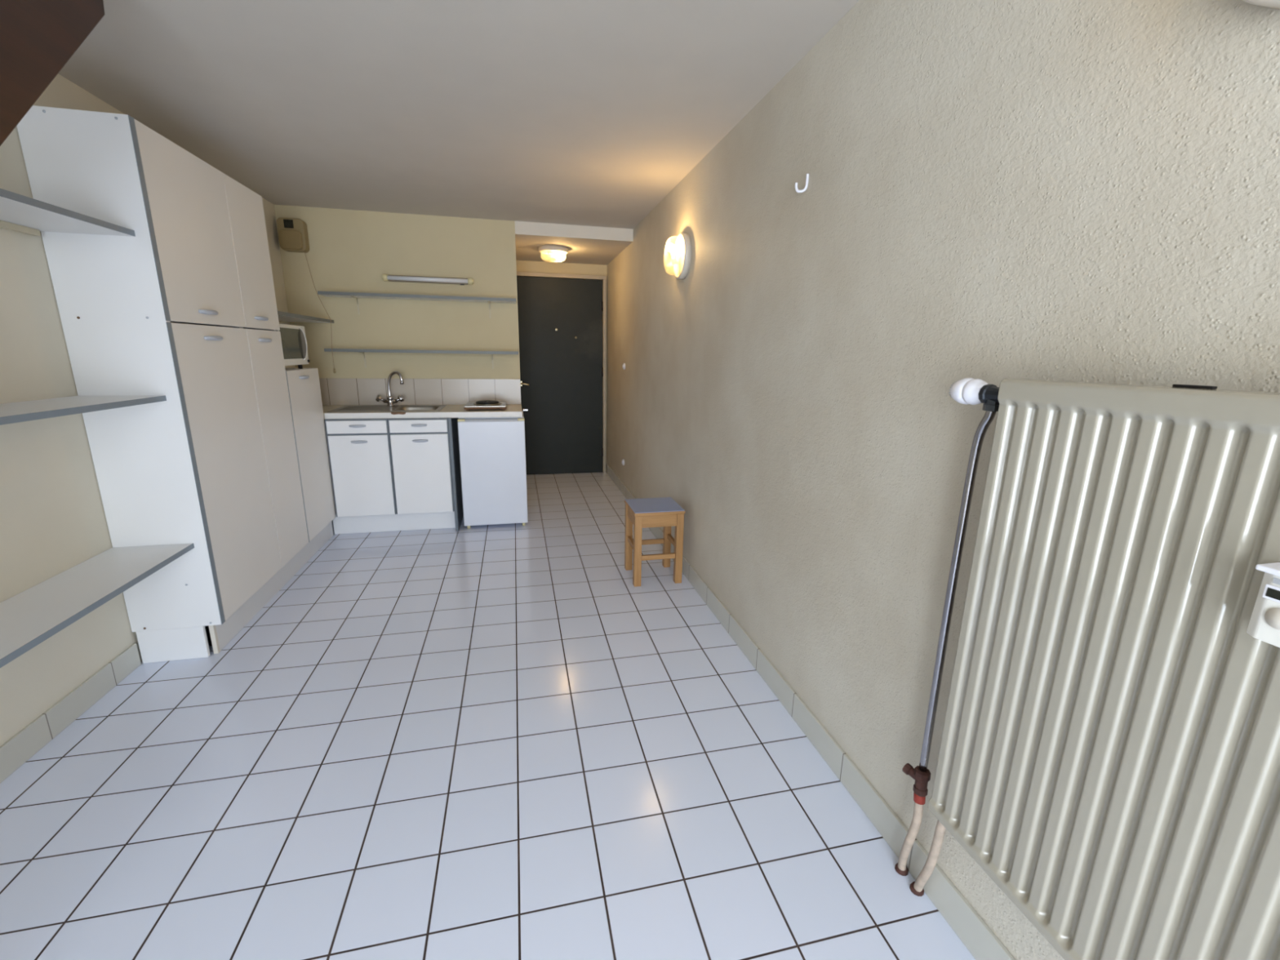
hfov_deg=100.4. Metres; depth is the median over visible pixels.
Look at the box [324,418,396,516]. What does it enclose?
base cabinet
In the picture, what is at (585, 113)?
ceiling
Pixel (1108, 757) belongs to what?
radiator
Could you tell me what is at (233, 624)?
board
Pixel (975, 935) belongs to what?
baseboard
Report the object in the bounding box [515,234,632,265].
ceiling
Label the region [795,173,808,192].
wall hook
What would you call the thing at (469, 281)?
strip light
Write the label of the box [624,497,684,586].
wooden stool
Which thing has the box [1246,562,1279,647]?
meter
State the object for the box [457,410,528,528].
mini fridge
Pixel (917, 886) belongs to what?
pipe
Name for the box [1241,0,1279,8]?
wall lamp
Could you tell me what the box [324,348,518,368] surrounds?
wall shelf
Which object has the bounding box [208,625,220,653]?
plinth block
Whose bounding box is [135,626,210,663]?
board
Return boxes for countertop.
[322,404,522,418]
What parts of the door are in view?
handle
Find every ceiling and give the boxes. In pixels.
[58,0,859,229]
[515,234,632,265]
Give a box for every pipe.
[894,410,996,875]
[909,820,946,896]
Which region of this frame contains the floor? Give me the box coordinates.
[0,471,975,959]
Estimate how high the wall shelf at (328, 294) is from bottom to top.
0.135 m
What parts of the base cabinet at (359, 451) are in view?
drawer, handle, handle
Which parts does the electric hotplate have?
plate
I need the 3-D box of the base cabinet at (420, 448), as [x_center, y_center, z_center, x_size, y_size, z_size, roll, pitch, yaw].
[-1.563,-0.150,3.923,0.380,0.664,0.566,-2,14,-13]
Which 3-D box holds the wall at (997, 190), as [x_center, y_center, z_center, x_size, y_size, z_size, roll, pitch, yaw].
[0.548,-0.353,2.037,0.120,2.301,7.611,-2,14,-13]
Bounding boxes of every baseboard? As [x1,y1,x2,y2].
[0,643,141,783]
[606,463,1015,959]
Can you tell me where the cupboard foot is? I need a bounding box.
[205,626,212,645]
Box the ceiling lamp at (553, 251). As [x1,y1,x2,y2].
[537,244,568,258]
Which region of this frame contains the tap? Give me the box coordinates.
[375,371,404,406]
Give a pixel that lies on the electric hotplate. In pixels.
(486, 404)
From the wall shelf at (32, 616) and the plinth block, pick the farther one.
the plinth block
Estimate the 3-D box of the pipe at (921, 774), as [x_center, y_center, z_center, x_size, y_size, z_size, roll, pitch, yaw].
[0.654,0.428,1.195,0.057,1.180,0.097,5,14,18]
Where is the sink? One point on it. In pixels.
(371, 407)
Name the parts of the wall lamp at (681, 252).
bulb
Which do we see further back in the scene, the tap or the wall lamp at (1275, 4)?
the tap
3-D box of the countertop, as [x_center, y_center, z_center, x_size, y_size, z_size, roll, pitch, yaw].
[-1.659,-0.494,3.837,1.579,0.040,0.517,-2,14,-13]
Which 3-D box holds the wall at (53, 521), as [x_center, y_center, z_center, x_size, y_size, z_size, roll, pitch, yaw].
[-1.850,-0.120,0.899,0.120,2.301,6.426,-2,14,-13]
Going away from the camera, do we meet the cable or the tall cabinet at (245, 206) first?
the tall cabinet at (245, 206)
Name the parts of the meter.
label plate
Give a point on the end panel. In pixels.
(452, 422)
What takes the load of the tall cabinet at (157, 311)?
on the floor
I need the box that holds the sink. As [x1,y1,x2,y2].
[327,404,446,420]
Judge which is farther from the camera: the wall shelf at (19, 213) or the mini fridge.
the mini fridge
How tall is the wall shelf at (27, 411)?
0.039 m
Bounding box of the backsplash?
[319,377,521,405]
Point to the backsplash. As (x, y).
(334, 391)
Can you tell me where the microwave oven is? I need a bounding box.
[275,323,310,368]
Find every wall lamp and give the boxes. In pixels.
[669,232,691,279]
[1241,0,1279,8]
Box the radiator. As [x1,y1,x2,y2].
[927,378,1279,959]
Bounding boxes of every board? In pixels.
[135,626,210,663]
[215,521,333,650]
[333,511,455,533]
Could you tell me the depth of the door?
5.43 m
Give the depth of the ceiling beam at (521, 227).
4.05 m
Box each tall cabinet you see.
[16,105,281,631]
[222,173,308,567]
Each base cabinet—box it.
[284,368,336,542]
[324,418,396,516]
[387,417,453,514]
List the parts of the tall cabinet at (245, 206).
door, handle, handle, door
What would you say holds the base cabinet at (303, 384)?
on the floor
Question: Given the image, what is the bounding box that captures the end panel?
[448,417,463,531]
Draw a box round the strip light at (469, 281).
[382,274,473,284]
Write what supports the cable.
hanging from the meter box
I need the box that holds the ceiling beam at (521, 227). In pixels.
[515,221,633,241]
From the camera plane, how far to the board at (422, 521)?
3.80 m
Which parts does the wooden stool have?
leg, leg, seat, seat, leg, leg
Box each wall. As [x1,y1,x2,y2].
[0,73,295,746]
[274,204,521,513]
[515,260,606,471]
[606,0,1279,959]
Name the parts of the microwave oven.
curved handle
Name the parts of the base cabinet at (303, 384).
handle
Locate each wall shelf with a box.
[0,188,135,236]
[0,395,166,425]
[0,542,194,667]
[277,311,333,323]
[317,290,515,318]
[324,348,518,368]
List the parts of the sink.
bowl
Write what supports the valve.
attached to the pipe at (921, 774)
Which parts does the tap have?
tap handle, spout, tap handle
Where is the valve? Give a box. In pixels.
[948,377,999,411]
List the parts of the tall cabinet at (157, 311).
door, handle, handle, door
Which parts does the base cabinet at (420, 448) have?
drawer, handle, handle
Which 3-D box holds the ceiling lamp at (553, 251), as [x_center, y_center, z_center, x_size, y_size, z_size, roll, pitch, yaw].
[-0.731,-1.899,4.498,0.250,0.106,0.250,-2,14,-13]
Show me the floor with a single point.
(480, 742)
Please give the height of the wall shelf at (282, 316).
0.020 m
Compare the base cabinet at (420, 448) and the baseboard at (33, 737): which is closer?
the baseboard at (33, 737)
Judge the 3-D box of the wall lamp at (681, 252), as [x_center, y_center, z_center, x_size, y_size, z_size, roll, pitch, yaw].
[0.194,-1.232,2.931,0.106,0.236,0.236,-2,14,-13]
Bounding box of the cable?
[304,251,335,373]
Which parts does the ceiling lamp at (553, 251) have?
bulb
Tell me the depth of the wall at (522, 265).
5.24 m
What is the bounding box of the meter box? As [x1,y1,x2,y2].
[276,217,309,253]
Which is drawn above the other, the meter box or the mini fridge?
the meter box
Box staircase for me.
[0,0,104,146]
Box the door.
[516,271,606,474]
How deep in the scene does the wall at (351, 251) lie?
3.90 m
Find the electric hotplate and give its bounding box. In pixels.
[463,400,506,410]
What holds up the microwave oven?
on the base cabinet at (303, 384)

